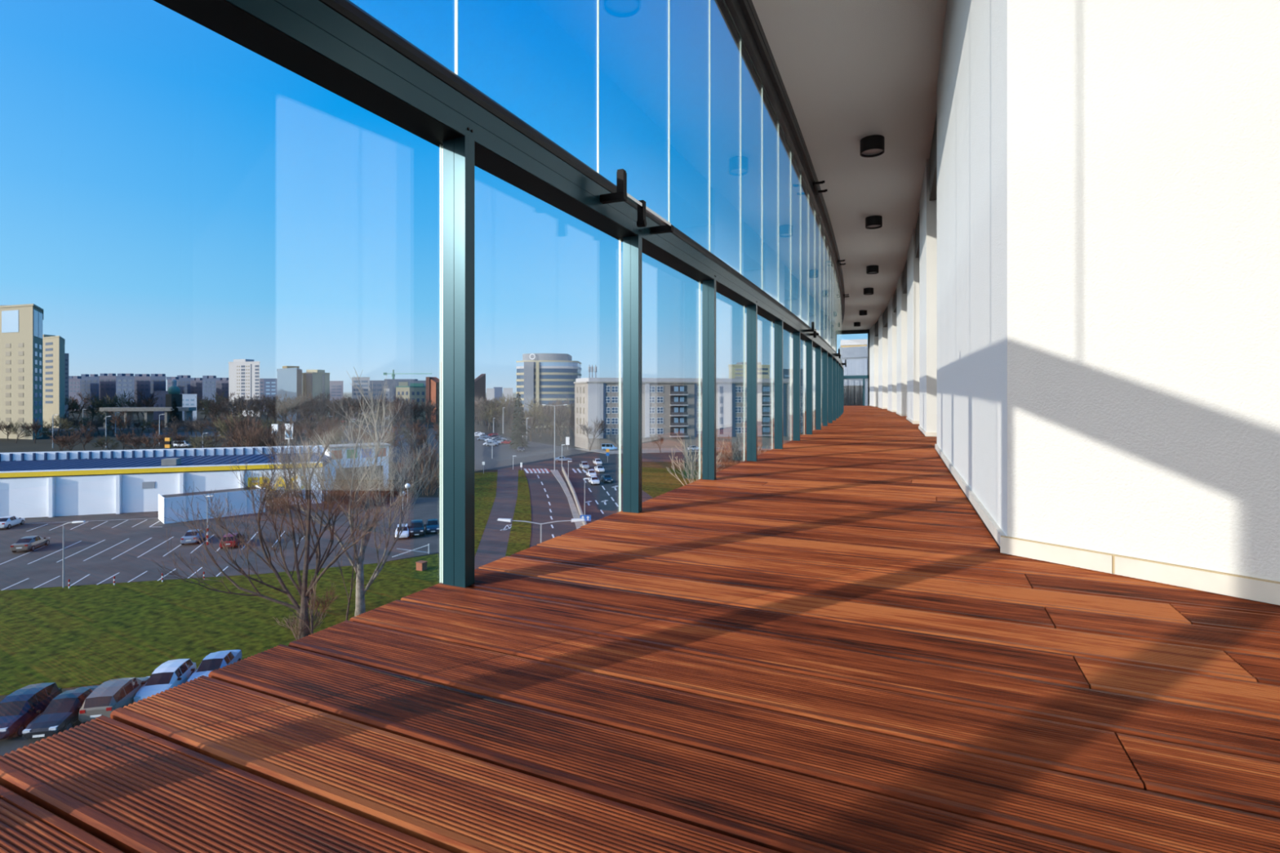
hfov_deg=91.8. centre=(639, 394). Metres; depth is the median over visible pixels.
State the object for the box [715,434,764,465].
shrub
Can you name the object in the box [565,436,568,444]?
road sign
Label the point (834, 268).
glass leaf
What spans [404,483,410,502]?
globe lamp
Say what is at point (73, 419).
bare tree
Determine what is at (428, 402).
bare tree
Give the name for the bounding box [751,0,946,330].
ceiling
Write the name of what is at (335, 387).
office block
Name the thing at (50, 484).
store hall
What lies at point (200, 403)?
bare tree
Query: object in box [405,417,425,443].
bare tree
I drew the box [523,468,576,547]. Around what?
road
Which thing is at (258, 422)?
bare tree
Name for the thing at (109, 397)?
bare tree
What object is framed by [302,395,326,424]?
bare tree
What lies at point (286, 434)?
poster
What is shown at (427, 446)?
bare shrub
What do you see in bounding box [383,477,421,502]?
shrub
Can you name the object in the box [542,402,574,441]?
bare tree
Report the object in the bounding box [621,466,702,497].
lawn
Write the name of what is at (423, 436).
bare tree
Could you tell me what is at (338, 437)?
bare tree
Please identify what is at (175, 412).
conifer
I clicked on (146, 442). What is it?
bare tree
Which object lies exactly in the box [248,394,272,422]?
bare tree
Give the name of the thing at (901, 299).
wall
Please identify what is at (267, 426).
bare tree
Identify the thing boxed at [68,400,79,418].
bare tree
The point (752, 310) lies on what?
post
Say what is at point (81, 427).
bare tree
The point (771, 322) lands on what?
glass
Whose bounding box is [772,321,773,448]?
glass
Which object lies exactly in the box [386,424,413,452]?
bare tree
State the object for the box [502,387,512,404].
block
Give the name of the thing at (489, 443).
car
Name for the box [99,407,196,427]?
viaduct
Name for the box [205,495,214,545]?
lamp post
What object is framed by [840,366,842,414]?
post
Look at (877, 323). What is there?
trim
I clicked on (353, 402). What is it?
bare tree
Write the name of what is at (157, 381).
apartment slab
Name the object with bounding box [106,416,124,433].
bare tree
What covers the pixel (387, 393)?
house
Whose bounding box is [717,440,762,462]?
shrub
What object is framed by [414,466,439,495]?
bare shrub
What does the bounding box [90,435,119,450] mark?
bare tree
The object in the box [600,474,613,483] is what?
car
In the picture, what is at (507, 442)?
car
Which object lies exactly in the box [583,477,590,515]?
lamp post
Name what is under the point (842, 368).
post
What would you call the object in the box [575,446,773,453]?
pavement
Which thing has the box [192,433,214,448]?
bare tree
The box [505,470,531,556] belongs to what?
verge
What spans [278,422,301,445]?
bare tree
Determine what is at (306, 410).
bare tree
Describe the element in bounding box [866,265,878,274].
ceiling light
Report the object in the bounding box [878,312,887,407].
wall
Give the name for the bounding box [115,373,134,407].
apartment slab
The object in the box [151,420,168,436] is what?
bare tree
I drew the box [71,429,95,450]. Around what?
bare tree
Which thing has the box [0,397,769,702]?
ground
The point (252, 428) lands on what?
bare tree
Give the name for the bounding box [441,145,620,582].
glass
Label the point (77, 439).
bare tree
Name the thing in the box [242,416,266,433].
bare tree
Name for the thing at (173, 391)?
tower
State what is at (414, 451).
bare shrub
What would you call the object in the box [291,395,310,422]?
bare tree
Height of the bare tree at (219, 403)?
17.165 m
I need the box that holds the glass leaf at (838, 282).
[838,282,839,348]
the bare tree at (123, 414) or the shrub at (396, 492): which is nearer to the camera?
the shrub at (396, 492)
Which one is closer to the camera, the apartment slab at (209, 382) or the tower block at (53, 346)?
the tower block at (53, 346)
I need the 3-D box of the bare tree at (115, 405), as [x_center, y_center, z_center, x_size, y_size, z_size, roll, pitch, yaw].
[-313.893,7.985,376.412,17.659,21.185,19.730,0,0,-20]
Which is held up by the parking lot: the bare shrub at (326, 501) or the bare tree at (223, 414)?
the bare shrub at (326, 501)
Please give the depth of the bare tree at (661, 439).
189.86 m
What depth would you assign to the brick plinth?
63.32 m
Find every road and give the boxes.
[42,425,438,431]
[140,429,341,438]
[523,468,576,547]
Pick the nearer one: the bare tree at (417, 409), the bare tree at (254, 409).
the bare tree at (254, 409)
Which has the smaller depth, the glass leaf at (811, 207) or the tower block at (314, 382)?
the glass leaf at (811, 207)
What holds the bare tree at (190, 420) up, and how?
on the ground at (43, 443)
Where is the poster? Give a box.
[285,431,292,438]
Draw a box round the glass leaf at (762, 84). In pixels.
[762,84,778,302]
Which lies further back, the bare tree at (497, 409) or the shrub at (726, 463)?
the bare tree at (497, 409)
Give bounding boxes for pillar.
[164,437,171,448]
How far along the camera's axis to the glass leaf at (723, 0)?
4.30 m
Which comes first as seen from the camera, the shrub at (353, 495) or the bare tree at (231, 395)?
the shrub at (353, 495)
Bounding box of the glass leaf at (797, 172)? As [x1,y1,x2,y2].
[791,149,800,319]
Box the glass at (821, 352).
[821,351,822,426]
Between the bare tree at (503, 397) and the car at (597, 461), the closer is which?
the car at (597, 461)
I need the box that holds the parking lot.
[0,497,439,590]
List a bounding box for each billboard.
[271,424,278,437]
[284,423,293,442]
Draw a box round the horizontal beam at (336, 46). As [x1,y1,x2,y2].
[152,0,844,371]
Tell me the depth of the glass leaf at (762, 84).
5.61 m
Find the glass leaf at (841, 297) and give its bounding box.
[840,297,841,359]
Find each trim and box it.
[875,320,878,336]
[883,306,887,327]
[893,288,896,312]
[902,260,906,293]
[915,213,919,257]
[928,110,937,200]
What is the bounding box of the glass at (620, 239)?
[620,239,700,511]
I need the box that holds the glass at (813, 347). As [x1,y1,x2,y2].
[804,341,814,434]
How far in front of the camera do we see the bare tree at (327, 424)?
180.81 m
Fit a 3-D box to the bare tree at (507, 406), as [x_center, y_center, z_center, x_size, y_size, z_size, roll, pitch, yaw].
[-66.302,10.249,314.446,13.156,16.210,11.717,0,0,13]
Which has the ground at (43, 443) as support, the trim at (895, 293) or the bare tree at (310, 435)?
the bare tree at (310, 435)
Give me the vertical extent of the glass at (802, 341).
1.320 m
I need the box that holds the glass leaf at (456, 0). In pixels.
[456,0,598,173]
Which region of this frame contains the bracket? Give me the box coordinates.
[837,259,845,266]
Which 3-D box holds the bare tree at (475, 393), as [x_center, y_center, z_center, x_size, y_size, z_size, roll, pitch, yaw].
[-95.621,9.074,362.436,21.516,18.882,15.851,0,0,-27]
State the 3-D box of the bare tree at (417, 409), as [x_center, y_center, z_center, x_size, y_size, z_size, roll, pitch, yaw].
[-119.647,10.439,333.323,10.630,15.899,12.438,0,0,-13]
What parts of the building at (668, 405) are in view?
cornice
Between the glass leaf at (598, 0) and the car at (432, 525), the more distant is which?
the car at (432, 525)
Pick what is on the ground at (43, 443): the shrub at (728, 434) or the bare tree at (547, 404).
the bare tree at (547, 404)
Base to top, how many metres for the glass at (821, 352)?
1.320 m
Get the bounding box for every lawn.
[0,553,439,695]
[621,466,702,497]
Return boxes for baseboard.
[896,412,906,416]
[906,417,919,424]
[918,426,937,436]
[934,444,1279,604]
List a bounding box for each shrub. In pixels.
[256,488,299,513]
[263,486,283,506]
[274,608,327,639]
[297,580,339,617]
[319,490,344,509]
[328,480,356,502]
[332,475,364,507]
[346,478,385,502]
[353,477,391,506]
[373,480,401,502]
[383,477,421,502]
[390,451,430,480]
[392,439,439,474]
[395,453,438,490]
[409,444,439,484]
[411,446,439,477]
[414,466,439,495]
[666,429,727,485]
[684,444,738,471]
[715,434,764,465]
[715,437,746,455]
[715,446,742,470]
[716,442,746,466]
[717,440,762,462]
[718,432,768,466]
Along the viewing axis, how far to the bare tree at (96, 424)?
258.94 m
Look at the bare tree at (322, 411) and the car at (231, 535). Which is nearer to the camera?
the car at (231, 535)
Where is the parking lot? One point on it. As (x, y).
(123, 546)
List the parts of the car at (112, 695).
number plate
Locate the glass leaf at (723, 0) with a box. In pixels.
[723,0,741,274]
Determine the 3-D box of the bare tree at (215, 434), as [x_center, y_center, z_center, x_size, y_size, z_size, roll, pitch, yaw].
[-132.589,14.940,192.097,5.722,6.408,5.455,0,0,1]
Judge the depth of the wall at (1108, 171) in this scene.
1.69 m
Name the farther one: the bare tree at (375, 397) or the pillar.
the bare tree at (375, 397)
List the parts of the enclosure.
panel post, panel post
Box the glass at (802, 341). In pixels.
[791,332,804,440]
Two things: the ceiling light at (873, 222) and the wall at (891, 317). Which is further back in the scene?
the wall at (891, 317)
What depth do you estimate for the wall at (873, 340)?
24.08 m
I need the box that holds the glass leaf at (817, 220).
[815,209,820,335]
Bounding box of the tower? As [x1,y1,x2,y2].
[165,379,182,422]
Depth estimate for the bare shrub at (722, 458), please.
122.94 m
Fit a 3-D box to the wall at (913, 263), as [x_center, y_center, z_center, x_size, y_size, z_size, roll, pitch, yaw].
[5.068,-1.110,10.949,0.551,3.200,1.915,0,0,20]
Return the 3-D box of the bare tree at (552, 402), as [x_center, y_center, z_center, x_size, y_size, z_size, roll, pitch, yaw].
[-42.405,10.198,291.657,11.390,16.501,15.461,0,0,-8]
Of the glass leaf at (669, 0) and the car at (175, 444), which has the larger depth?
the car at (175, 444)
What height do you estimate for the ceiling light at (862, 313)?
0.145 m
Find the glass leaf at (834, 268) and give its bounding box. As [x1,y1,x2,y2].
[833,262,835,351]
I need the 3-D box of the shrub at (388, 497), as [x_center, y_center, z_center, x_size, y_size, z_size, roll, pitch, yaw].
[-41.854,15.812,103.384,5.542,4.659,5.945,0,0,-11]
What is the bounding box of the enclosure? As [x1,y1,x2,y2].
[158,484,265,524]
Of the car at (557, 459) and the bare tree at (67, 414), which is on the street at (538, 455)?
the car at (557, 459)
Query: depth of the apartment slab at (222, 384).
714.09 m
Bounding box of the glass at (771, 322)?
[771,321,772,448]
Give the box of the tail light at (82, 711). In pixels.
[79,709,85,713]
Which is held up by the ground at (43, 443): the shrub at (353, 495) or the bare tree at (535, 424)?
the bare tree at (535, 424)
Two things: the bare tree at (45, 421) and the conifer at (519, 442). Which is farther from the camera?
the bare tree at (45, 421)
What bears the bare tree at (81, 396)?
on the ground at (43, 443)
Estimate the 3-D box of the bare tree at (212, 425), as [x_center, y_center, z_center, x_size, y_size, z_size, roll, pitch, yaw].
[-160.364,12.666,235.739,8.985,11.185,8.566,0,0,16]
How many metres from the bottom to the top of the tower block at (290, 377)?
37.502 m
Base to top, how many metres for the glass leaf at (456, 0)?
1.654 m
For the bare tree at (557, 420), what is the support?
on the ground at (43, 443)
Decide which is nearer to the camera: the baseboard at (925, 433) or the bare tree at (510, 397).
the baseboard at (925, 433)
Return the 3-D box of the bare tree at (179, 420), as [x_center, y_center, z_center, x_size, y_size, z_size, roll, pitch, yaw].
[-212.427,14.883,285.187,4.478,6.542,5.240,0,0,21]
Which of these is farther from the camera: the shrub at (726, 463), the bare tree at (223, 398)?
the bare tree at (223, 398)
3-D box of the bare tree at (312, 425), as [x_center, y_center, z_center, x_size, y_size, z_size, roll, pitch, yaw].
[-102.499,12.106,195.530,13.869,12.461,10.217,0,0,-34]
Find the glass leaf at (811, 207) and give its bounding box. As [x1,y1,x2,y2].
[808,192,815,328]
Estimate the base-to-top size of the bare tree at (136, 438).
7.104 m
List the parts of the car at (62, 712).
number plate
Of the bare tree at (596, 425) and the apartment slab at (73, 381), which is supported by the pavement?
the bare tree at (596, 425)
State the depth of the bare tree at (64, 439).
177.62 m
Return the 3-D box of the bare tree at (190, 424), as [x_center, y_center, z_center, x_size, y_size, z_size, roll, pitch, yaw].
[-168.780,13.580,236.686,8.043,9.340,10.918,0,0,24]
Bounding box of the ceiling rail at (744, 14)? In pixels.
[714,0,844,324]
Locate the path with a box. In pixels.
[474,469,518,569]
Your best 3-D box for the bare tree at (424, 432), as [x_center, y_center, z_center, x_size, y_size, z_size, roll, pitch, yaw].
[-69.437,13.917,197.011,5.699,8.529,6.399,0,0,18]
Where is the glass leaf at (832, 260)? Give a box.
[831,253,833,348]
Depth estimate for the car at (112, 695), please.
34.06 m
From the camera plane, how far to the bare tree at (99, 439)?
189.95 m
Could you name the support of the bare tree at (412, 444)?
on the ground at (43, 443)
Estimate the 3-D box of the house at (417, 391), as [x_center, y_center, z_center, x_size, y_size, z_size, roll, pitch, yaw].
[-162.425,4.709,440.173,26.143,26.562,24.575,0,0,25]
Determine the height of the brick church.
39.050 m
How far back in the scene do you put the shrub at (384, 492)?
99.83 m
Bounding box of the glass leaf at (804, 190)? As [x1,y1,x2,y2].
[800,173,808,325]
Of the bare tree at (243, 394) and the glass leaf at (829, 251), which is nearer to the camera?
the glass leaf at (829, 251)
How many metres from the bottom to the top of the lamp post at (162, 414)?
11.055 m
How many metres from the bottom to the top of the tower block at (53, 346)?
51.605 m
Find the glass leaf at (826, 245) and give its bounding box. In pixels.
[824,234,828,343]
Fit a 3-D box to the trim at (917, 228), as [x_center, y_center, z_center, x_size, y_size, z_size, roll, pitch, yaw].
[4.536,-2.470,9.224,0.719,0.480,1.697,0,0,21]
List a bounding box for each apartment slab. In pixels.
[68,376,81,410]
[80,373,99,409]
[97,373,116,406]
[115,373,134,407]
[134,373,150,407]
[150,373,166,404]
[166,377,178,389]
[177,375,190,394]
[190,377,202,408]
[202,375,216,409]
[216,377,228,408]
[259,378,263,411]
[263,378,277,409]
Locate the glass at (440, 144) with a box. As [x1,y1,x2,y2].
[440,144,441,582]
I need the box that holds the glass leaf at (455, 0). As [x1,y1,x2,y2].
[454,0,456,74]
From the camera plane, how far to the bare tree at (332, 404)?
349.64 m
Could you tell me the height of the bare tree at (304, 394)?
19.995 m
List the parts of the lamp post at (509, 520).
arm, arm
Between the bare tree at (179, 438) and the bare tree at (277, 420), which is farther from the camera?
the bare tree at (277, 420)
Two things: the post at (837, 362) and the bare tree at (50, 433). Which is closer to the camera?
the post at (837, 362)
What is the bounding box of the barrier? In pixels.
[391,543,429,557]
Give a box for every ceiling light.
[853,322,860,326]
[859,310,866,315]
[860,134,884,157]
[863,287,873,294]
[865,215,882,229]
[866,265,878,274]
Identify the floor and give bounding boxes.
[0,405,1279,852]
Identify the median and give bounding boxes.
[550,470,583,528]
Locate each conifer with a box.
[168,398,180,428]
[508,391,528,449]
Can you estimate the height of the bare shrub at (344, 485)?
4.590 m
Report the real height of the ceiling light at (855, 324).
0.145 m
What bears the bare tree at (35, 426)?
on the ground at (43, 443)
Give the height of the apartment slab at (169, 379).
37.460 m
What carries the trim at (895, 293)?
attached to the wall at (901, 299)
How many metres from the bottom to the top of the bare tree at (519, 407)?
13.827 m
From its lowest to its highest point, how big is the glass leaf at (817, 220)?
1.654 m
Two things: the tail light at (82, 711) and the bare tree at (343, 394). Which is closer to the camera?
the tail light at (82, 711)
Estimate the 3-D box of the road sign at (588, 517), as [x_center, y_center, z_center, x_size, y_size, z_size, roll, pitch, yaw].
[-7.308,17.103,83.252,1.451,1.773,0.170,0,0,0]
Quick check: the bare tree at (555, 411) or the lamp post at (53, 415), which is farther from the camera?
the bare tree at (555, 411)
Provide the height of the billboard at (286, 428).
8.753 m
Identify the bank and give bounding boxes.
[641,462,718,470]
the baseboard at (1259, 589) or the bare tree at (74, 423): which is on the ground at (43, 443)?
the bare tree at (74, 423)
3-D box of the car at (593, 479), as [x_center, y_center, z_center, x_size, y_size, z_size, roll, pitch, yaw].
[-9.198,17.195,124.022,2.120,1.500,4.240,0,0,-15]
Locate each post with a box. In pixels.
[52,414,54,448]
[62,520,85,587]
[105,416,107,448]
[159,413,164,444]
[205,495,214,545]
[443,127,474,587]
[497,518,585,542]
[502,407,504,433]
[542,404,567,471]
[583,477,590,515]
[622,229,641,513]
[702,275,715,479]
[746,301,757,461]
[773,320,782,448]
[792,329,800,440]
[805,340,812,435]
[815,346,821,430]
[822,351,827,426]
[827,355,832,422]
[832,359,835,420]
[835,361,839,418]
[839,364,840,416]
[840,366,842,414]
[842,368,843,413]
[843,371,844,411]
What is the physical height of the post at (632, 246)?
1.170 m
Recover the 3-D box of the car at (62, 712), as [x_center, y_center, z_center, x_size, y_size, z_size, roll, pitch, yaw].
[-31.391,17.232,33.991,2.056,1.426,4.462,0,0,-13]
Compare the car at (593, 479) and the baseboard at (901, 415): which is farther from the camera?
the car at (593, 479)
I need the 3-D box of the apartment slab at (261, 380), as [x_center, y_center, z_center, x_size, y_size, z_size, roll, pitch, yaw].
[-394.897,0.915,647.021,18.514,34.150,11.483,0,0,25]
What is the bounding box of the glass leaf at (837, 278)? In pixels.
[837,278,838,353]
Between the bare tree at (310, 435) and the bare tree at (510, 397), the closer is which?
the bare tree at (310, 435)
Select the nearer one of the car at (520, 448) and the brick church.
the car at (520, 448)
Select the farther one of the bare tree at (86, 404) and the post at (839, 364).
the bare tree at (86, 404)
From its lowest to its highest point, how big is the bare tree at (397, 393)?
18.715 m
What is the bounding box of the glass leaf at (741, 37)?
[741,37,762,289]
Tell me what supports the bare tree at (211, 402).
on the ground at (43, 443)
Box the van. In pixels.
[601,443,617,450]
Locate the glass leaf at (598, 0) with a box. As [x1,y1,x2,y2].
[598,0,669,222]
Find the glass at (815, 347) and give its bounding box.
[814,346,815,429]
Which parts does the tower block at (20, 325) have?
glazed crown, glazed crown, glazed crown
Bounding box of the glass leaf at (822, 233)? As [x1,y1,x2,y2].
[820,222,824,339]
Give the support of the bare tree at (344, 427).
on the ground at (43, 443)
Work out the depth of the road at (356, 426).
327.97 m
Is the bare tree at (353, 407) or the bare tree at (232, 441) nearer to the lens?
the bare tree at (232, 441)
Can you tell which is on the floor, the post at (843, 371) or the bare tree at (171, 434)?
the post at (843, 371)
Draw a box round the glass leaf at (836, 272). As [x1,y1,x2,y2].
[835,271,837,353]
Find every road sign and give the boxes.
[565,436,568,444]
[580,515,591,520]
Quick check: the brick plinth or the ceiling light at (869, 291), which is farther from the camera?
the brick plinth
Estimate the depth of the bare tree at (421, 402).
411.17 m
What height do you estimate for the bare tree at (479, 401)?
18.070 m
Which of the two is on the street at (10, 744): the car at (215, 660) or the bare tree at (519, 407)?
the car at (215, 660)
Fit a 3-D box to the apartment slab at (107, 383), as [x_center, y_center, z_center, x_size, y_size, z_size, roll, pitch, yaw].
[-639.808,-3.427,745.080,37.599,42.835,17.267,0,0,25]
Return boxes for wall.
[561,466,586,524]
[869,324,878,405]
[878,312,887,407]
[887,295,896,410]
[896,271,906,413]
[906,228,919,424]
[919,159,937,432]
[937,0,1279,605]
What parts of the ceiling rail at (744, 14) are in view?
plate, hinge bracket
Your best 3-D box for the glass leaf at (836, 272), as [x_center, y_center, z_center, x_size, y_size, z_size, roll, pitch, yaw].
[3.998,-1.653,12.625,0.006,1.654,0.712,0,0,20]
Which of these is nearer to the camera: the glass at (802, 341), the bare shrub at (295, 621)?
the glass at (802, 341)
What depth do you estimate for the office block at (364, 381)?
557.90 m
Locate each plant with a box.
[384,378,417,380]
[736,362,760,364]
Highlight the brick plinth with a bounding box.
[415,560,427,570]
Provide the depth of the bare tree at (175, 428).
227.93 m
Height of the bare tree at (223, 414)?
11.743 m
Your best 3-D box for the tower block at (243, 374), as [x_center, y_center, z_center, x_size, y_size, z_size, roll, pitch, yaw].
[-328.404,-5.370,514.173,52.147,46.720,16.093,0,0,25]
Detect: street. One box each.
[0,702,133,755]
[333,427,763,471]
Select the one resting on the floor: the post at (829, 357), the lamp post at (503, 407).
the post at (829, 357)
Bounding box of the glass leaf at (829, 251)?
[828,246,831,346]
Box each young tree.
[284,574,319,634]
[331,524,364,620]
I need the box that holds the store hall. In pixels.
[0,444,331,518]
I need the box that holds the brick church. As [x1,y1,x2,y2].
[426,362,485,422]
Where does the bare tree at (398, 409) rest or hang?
on the ground at (43, 443)
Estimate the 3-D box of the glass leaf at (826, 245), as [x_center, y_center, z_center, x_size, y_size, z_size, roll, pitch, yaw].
[2.989,-1.653,9.938,0.008,1.654,0.711,0,0,21]
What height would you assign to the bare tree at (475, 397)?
19.194 m
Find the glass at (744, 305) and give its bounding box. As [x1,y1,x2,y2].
[743,305,744,461]
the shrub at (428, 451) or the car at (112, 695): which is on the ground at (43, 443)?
the shrub at (428, 451)
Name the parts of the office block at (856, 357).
cladding panel, cladding panel, cladding panel, cladding panel, cladding panel, cladding panel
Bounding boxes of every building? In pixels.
[515,353,581,427]
[573,364,792,448]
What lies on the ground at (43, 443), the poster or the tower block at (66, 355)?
the tower block at (66, 355)
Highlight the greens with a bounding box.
[438,471,497,568]
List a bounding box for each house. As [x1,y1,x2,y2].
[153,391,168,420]
[383,388,389,419]
[395,382,426,420]
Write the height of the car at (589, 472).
1.500 m
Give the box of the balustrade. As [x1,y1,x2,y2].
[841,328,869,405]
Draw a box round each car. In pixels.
[0,515,25,528]
[0,682,62,738]
[10,535,49,552]
[22,685,98,738]
[78,675,150,722]
[133,658,196,702]
[173,440,190,447]
[180,528,205,544]
[186,649,241,681]
[219,533,244,548]
[394,523,409,538]
[408,519,425,537]
[424,519,439,533]
[476,436,487,440]
[479,434,489,437]
[485,441,497,446]
[501,440,511,444]
[516,446,524,451]
[555,456,572,462]
[579,461,589,469]
[586,469,596,477]
[588,475,599,484]
[592,458,602,465]
[594,465,604,472]
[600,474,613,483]
[687,445,701,450]
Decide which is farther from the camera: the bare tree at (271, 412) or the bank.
the bare tree at (271, 412)
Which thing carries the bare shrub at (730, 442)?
on the lawn at (655, 482)
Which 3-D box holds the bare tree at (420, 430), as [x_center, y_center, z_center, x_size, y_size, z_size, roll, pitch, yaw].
[-76.771,14.106,215.538,5.091,8.178,5.958,0,0,35]
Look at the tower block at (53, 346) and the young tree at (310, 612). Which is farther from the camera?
the tower block at (53, 346)
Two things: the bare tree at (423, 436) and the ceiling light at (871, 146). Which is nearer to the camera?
the ceiling light at (871, 146)
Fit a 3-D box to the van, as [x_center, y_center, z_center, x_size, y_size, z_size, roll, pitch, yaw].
[-9.735,16.870,198.043,4.990,2.150,2.120,0,0,0]
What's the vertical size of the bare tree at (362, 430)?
8.119 m
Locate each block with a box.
[0,303,43,439]
[42,334,65,427]
[64,353,68,417]
[182,394,196,420]
[228,359,259,416]
[276,365,302,422]
[302,369,329,419]
[329,381,343,412]
[351,377,369,413]
[369,378,426,413]
[486,388,494,401]
[493,386,502,401]
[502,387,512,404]
[728,362,769,378]
[782,368,792,378]
[841,338,867,347]
[841,346,867,405]
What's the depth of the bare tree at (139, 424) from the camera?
294.28 m
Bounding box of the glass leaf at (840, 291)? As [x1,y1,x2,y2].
[840,291,840,352]
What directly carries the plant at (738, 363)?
on the apartment block at (735, 371)
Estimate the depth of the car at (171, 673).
36.88 m
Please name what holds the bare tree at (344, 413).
on the ground at (43, 443)
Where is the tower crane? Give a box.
[383,369,431,378]
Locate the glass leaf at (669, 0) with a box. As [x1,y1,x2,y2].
[669,0,710,251]
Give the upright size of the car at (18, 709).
1.639 m
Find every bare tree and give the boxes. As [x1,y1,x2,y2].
[0,420,14,439]
[6,421,33,443]
[18,418,44,443]
[41,413,80,437]
[42,421,51,435]
[45,431,76,451]
[49,413,68,433]
[60,431,82,451]
[62,413,79,435]
[64,395,84,419]
[68,391,97,419]
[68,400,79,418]
[71,417,85,432]
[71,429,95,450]
[76,421,97,443]
[77,401,91,417]
[78,409,110,435]
[84,391,110,421]
[84,417,107,436]
[85,402,104,417]
[88,393,120,414]
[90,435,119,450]
[97,435,111,450]
[99,390,138,413]
[106,409,137,437]
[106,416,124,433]
[106,419,128,435]
[112,429,136,449]
[119,398,130,415]
[124,390,161,422]
[124,419,131,431]
[124,433,147,449]
[125,396,146,421]
[132,421,142,431]
[134,417,155,435]
[137,431,164,448]
[151,398,409,639]
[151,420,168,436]
[151,430,173,448]
[162,416,181,437]
[169,431,190,448]
[171,420,185,427]
[178,413,202,434]
[180,417,210,439]
[182,417,213,439]
[184,419,196,438]
[187,435,215,448]
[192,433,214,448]
[195,395,218,420]
[196,400,204,413]
[198,390,228,421]
[201,413,227,436]
[202,431,222,447]
[205,398,235,418]
[207,397,234,422]
[207,401,223,423]
[213,411,245,447]
[213,413,228,440]
[216,391,240,417]
[218,400,246,424]
[219,435,244,447]
[220,412,253,433]
[221,395,266,432]
[221,414,241,431]
[224,417,254,443]
[226,417,266,447]
[227,398,245,417]
[227,425,248,447]
[234,392,271,416]
[236,394,252,422]
[237,427,270,446]
[241,426,268,447]
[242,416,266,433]
[244,418,282,446]
[246,368,437,616]
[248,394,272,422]
[248,425,267,446]
[250,393,281,424]
[252,425,284,446]
[253,429,286,446]
[255,417,281,435]
[260,417,280,434]
[262,394,282,418]
[264,392,314,423]
[266,395,288,424]
[268,397,293,427]
[275,398,291,419]
[275,414,311,444]
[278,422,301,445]
[287,394,321,424]
[289,398,313,423]
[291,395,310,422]
[294,413,337,445]
[296,393,320,421]
[301,421,327,445]
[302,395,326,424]
[303,391,330,422]
[309,396,329,422]
[309,415,329,443]
[312,422,346,442]
[315,429,347,445]
[318,392,344,421]
[319,417,348,444]
[328,394,358,423]
[328,395,350,417]
[336,401,356,426]
[337,393,356,422]
[342,431,355,444]
[343,395,370,426]
[345,426,364,443]
[347,395,376,426]
[348,399,381,426]
[351,423,367,439]
[360,426,393,443]
[367,397,384,423]
[373,394,391,424]
[373,395,389,426]
[382,393,404,424]
[382,432,402,456]
[384,397,407,429]
[386,421,404,444]
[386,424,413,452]
[389,395,415,426]
[390,399,419,423]
[391,397,410,423]
[392,401,424,424]
[404,430,422,457]
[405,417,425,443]
[407,400,426,422]
[408,423,427,444]
[411,431,427,452]
[415,395,435,427]
[415,400,426,421]
[418,426,430,447]
[422,400,439,429]
[429,418,439,437]
[474,393,492,425]
[474,396,484,425]
[474,397,490,425]
[474,397,506,429]
[474,402,479,429]
[480,397,501,425]
[480,399,509,430]
[482,399,505,426]
[485,395,512,424]
[488,394,514,425]
[493,397,515,405]
[496,398,515,428]
[497,400,515,426]
[506,407,529,439]
[508,402,537,434]
[514,398,555,441]
[526,402,555,439]
[527,398,544,431]
[527,408,537,434]
[528,410,547,432]
[529,400,547,431]
[540,400,557,432]
[541,404,559,437]
[542,397,568,434]
[542,400,574,435]
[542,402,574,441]
[546,404,564,440]
[546,410,564,436]
[549,405,574,439]
[555,397,574,435]
[561,399,574,436]
[579,415,607,450]
[650,432,664,453]
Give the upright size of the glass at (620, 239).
1.320 m
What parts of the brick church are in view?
dark roof blade, dark roof blade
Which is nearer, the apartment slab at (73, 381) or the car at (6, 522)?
the car at (6, 522)
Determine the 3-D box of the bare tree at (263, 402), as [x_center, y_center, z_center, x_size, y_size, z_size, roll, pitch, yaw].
[-215.087,9.059,358.489,14.830,18.764,14.138,0,0,-7]
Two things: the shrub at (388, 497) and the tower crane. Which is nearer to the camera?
the shrub at (388, 497)
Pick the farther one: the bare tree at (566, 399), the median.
the bare tree at (566, 399)
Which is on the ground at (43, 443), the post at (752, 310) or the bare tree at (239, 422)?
the bare tree at (239, 422)
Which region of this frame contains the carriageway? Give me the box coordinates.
[558,468,653,524]
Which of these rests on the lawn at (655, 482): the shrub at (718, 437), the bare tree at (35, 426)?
the shrub at (718, 437)

